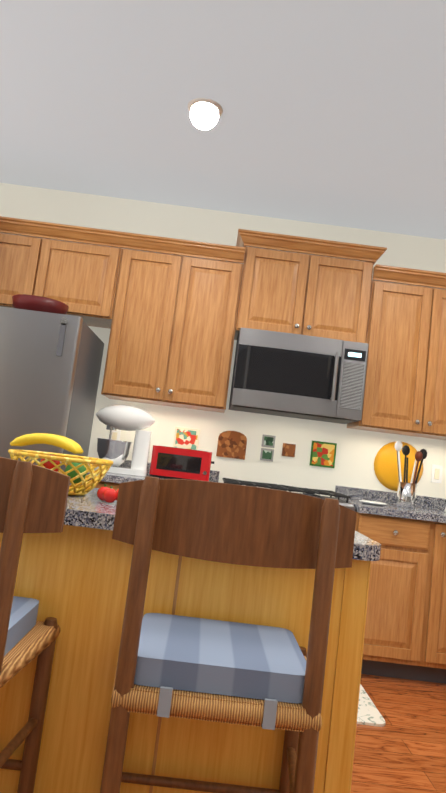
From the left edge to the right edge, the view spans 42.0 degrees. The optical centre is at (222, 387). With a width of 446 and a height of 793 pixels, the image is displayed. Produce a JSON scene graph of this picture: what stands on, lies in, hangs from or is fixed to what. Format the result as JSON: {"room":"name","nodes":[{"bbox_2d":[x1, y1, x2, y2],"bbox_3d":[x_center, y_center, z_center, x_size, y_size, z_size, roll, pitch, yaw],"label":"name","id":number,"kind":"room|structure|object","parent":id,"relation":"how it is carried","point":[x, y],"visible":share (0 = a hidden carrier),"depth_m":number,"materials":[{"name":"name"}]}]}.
{"room":"kitchen","nodes":[
{"label":"kitchen","id":0,"kind":"room"},
{"bbox_2d":[0,183,445,498],"bbox_3d":[0.554,0.242,3.959,10.020,2.770,0.160,7,-7,-1],"label":"wall","id":1,"kind":"structure","parent":0,"point":[357,450],"depth_m":3.86,"materials":[{"name":"beige paint"}]},
{"bbox_2d":[0,216,123,327],"bbox_3d":[-1.157,-0.736,3.772,0.995,0.545,0.330,7,-7,-1],"label":"upper cabinet","id":2,"kind":"object","parent":1,"relation":"attached to","point":[81,276],"depth_m":3.61,"materials":[{"name":"brown wood"}]},
{"bbox_2d":[109,429,120,440],"bbox_3d":[-0.715,0.331,3.828,0.070,0.116,0.008,7,-7,-1],"label":"electrical outlet plate","id":3,"kind":"object","parent":1,"relation":"attached to","point":[115,434],"depth_m":3.83,"materials":[{"name":"white plastic"}]},
{"bbox_2d":[101,232,247,412],"bbox_3d":[-0.308,-0.396,3.758,0.769,1.015,0.330,7,-7,-1],"label":"upper cabinet","id":4,"kind":"object","parent":1,"relation":"attached to","point":[174,322],"depth_m":3.60,"materials":[{"name":"brown wood"}]},
{"bbox_2d":[173,427,336,467],"bbox_3d":[0.211,0.397,3.843,1.075,0.185,0.015,7,-7,-1],"label":"tiles","id":5,"kind":"structure","parent":1,"relation":"attached to","point":[232,444],"depth_m":3.84,"materials":[{"name":"multicoloured tile"}]},
{"bbox_2d":[120,460,445,509],"bbox_3d":[-0.834,0.488,3.799,5.951,0.075,0.020,7,-7,-1],"label":"backsplash","id":6,"kind":"structure","parent":1,"relation":"attached to","point":[355,493],"depth_m":3.82,"materials":[{"name":"grey stone"}]},
{"bbox_2d":[236,229,379,342],"bbox_3d":[0.520,-0.601,3.805,0.820,0.630,0.330,7,-7,-1],"label":"upper cabinet","id":7,"kind":"object","parent":1,"relation":"attached to","point":[313,294],"depth_m":3.64,"materials":[{"name":"brown wood"}]},
{"bbox_2d":[229,328,367,423],"bbox_3d":[0.461,-0.061,3.661,0.784,0.475,0.485,7,-7,-1],"label":"microwave","id":8,"kind":"object","parent":7,"relation":"attached to","point":[291,375],"visible":1,"depth_m":3.47,"materials":[{"name":"grey metal"}]},
{"bbox_2d":[347,260,445,439],"bbox_3d":[1.296,-0.200,3.761,0.816,1.015,0.371,7,-7,-1],"label":"upper cabinet","id":9,"kind":"object","parent":1,"relation":"attached to","point":[405,387],"depth_m":3.62,"materials":[{"name":"brown wood"}]},
{"bbox_2d":[374,441,422,490],"bbox_3d":[1.165,0.522,3.850,0.330,0.330,0.018,7,-7,-1],"label":"plate","id":10,"kind":"object","parent":1,"relation":"attached to","point":[385,467],"depth_m":3.84,"materials":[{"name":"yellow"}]},
{"bbox_2d":[431,465,442,482],"bbox_3d":[1.421,0.575,3.861,0.070,0.116,0.008,7,-7,-1],"label":"electrical outlet plate","id":11,"kind":"object","parent":1,"relation":"attached to","point":[436,475],"depth_m":3.86,"materials":[{"name":"white plastic"}]},
{"bbox_2d":[0,0,445,239],"bbox_3d":[0.878,-1.489,1.250,10.160,0.100,6.230,7,-7,-1],"label":"ceiling","id":12,"kind":"structure","parent":0,"point":[334,113],"depth_m":2.81,"materials":[{"name":"grey paint"}]},
{"bbox_2d":[187,98,222,119],"bbox_3d":[-0.088,-1.365,2.854,0.175,0.006,0.175,12,-9,-40],"label":"recessed light","id":13,"kind":"object","parent":12,"relation":"in","point":[205,108],"visible":1,"depth_m":2.83,"materials":[{"name":"white"}]},
{"bbox_2d":[350,674,445,792],"bbox_3d":[0.532,1.341,0.920,10.160,0.100,6.230,7,-7,-1],"label":"floor","id":14,"kind":"structure","parent":0,"point":[403,750],"depth_m":2.46,"materials":[{"name":"brown wood"}]},
{"bbox_2d":[0,457,70,792],"bbox_3d":[-0.653,0.657,1.276,0.520,1.044,0.366,7,-7,-1],"label":"bar stool","id":15,"kind":"object","parent":14,"relation":"on","point":[33,498],"visible":1,"depth_m":1.24,"materials":[{"name":"brown wood"}]},
{"bbox_2d":[0,306,103,484],"bbox_3d":[-1.329,0.460,3.368,0.900,1.749,0.799,7,-7,-1],"label":"fridge","id":16,"kind":"object","parent":14,"relation":"on","point":[50,366],"visible":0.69,"depth_m":3.12,"materials":[{"name":"grey metal"}]},
{"bbox_2d":[12,294,68,314],"bbox_3d":[-1.066,-0.445,3.377,0.320,0.100,0.320,7,-7,-1],"label":"bowl","id":17,"kind":"object","parent":16,"relation":"on","point":[33,302],"visible":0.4,"depth_m":3.25,"materials":[{"name":"red ceramic"}]},
{"bbox_2d":[80,480,118,489],"bbox_3d":[-0.470,1.017,3.455,0.785,0.880,0.605,7,-7,-1],"label":"base cabinet","id":18,"kind":"object","parent":14,"relation":"on","point":[115,486],"depth_m":3.20,"materials":[{"name":"brown wood"}]},
{"bbox_2d":[86,472,215,483],"bbox_3d":[-0.414,0.561,3.496,0.785,0.039,0.630,7,-7,-1],"label":"countertop","id":19,"kind":"structure","parent":18,"relation":"on","point":[110,478],"depth_m":3.18,"materials":[{"name":"grey stone"}]},
{"bbox_2d":[94,405,154,475],"bbox_3d":[-0.613,0.312,3.546,0.370,0.413,0.216,7,-7,-1],"label":"stand mixer","id":20,"kind":"object","parent":19,"relation":"on","point":[125,418],"visible":0.85,"depth_m":3.49,"materials":[{"name":"white"}]},
{"bbox_2d":[149,445,213,480],"bbox_3d":[-0.252,0.477,3.624,0.390,0.192,0.148,7,-7,-1],"label":"toaster","id":21,"kind":"object","parent":19,"relation":"on","point":[176,463],"visible":0.96,"depth_m":3.56,"materials":[{"name":"red metal"}]},
{"bbox_2d":[0,525,370,792],"bbox_3d":[-0.399,0.829,1.776,1.478,0.880,0.657,7,-7,-1],"label":"kitchen island","id":22,"kind":"object","parent":14,"relation":"on","point":[73,577],"depth_m":1.48,"materials":[{"name":"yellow wood"}]},
{"bbox_2d":[64,488,380,563],"bbox_3d":[-0.467,0.363,1.850,1.765,0.040,0.765,7,-7,-1],"label":"island countertop","id":23,"kind":"structure","parent":22,"relation":"on","point":[87,510],"depth_m":1.49,"materials":[{"name":"grey stone"}]},
{"bbox_2d":[8,433,112,495],"bbox_3d":[-0.525,0.247,1.884,0.334,0.182,0.334,7,-7,-1],"label":"fruit basket","id":24,"kind":"object","parent":23,"relation":"on","point":[78,469],"visible":0.79,"depth_m":1.83,"materials":[{"name":"yellow wicker"}]},
{"bbox_2d":[97,484,118,502],"bbox_3d":[-0.324,0.323,1.758,0.117,0.050,0.099,7,-7,-1],"label":"tomatoes","id":25,"kind":"object","parent":23,"relation":"on","point":[105,493],"visible":0.5,"depth_m":1.72,"materials":[{"name":"red food"}]},
{"bbox_2d":[100,476,356,792],"bbox_3d":[-0.028,0.734,1.286,0.520,1.044,0.366,7,-7,-1],"label":"bar stool","id":26,"kind":"object","parent":14,"relation":"on","point":[262,676],"visible":0.98,"depth_m":1.19,"materials":[{"name":"brown wood"}]},
{"bbox_2d":[222,478,354,510],"bbox_3d":[0.309,1.065,3.404,0.756,0.959,0.684,7,-7,-1],"label":"range","id":27,"kind":"object","parent":14,"relation":"on","point":[315,492],"visible":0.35,"depth_m":3.42,"materials":[{"name":"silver metal"}]},
{"bbox_2d":[357,684,384,726],"bbox_3d":[0.336,1.481,2.816,0.780,0.011,0.500,7,-7,-1],"label":"area rug","id":28,"kind":"object","parent":14,"relation":"on","point":[369,713],"visible":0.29,"depth_m":2.68,"materials":[{"name":"beige fabric"}]},
{"bbox_2d":[355,508,445,682],"bbox_3d":[0.931,1.191,3.476,0.500,0.880,0.605,7,-7,-1],"label":"base cabinet","id":29,"kind":"object","parent":14,"relation":"on","point":[404,625],"depth_m":3.19,"materials":[{"name":"brown wood"}]},
{"bbox_2d":[334,497,445,531],"bbox_3d":[1.448,0.763,3.274,1.411,0.039,1.130,7,-7,-1],"label":"countertop","id":30,"kind":"structure","parent":29,"relation":"on","point":[389,513],"depth_m":3.22,"materials":[{"name":"grey stone"}]},
{"bbox_2d":[359,500,386,505],"bbox_3d":[0.889,0.685,3.446,0.168,0.016,0.168,8,-7,-10],"label":"plate","id":31,"kind":"object","parent":30,"relation":"on","point":[373,502],"depth_m":3.40,"materials":[{"name":"white ceramic"}]},
{"bbox_2d":[395,441,426,507],"bbox_3d":[1.160,0.543,3.630,0.211,0.404,0.116,7,-7,-1],"label":"utensil crock","id":32,"kind":"object","parent":30,"relation":"on","point":[406,494],"visible":1,"depth_m":3.61,"materials":[{"name":"silver metal"}]},
{"bbox_2d":[440,580,445,683],"bbox_3d":[1.242,1.229,3.480,0.406,0.880,0.605,7,-7,-1],"label":"base cabinet","id":33,"kind":"object","parent":14,"relation":"on","point":[442,634],"depth_m":3.17,"materials":[{"name":"brown wood"}]}
]}

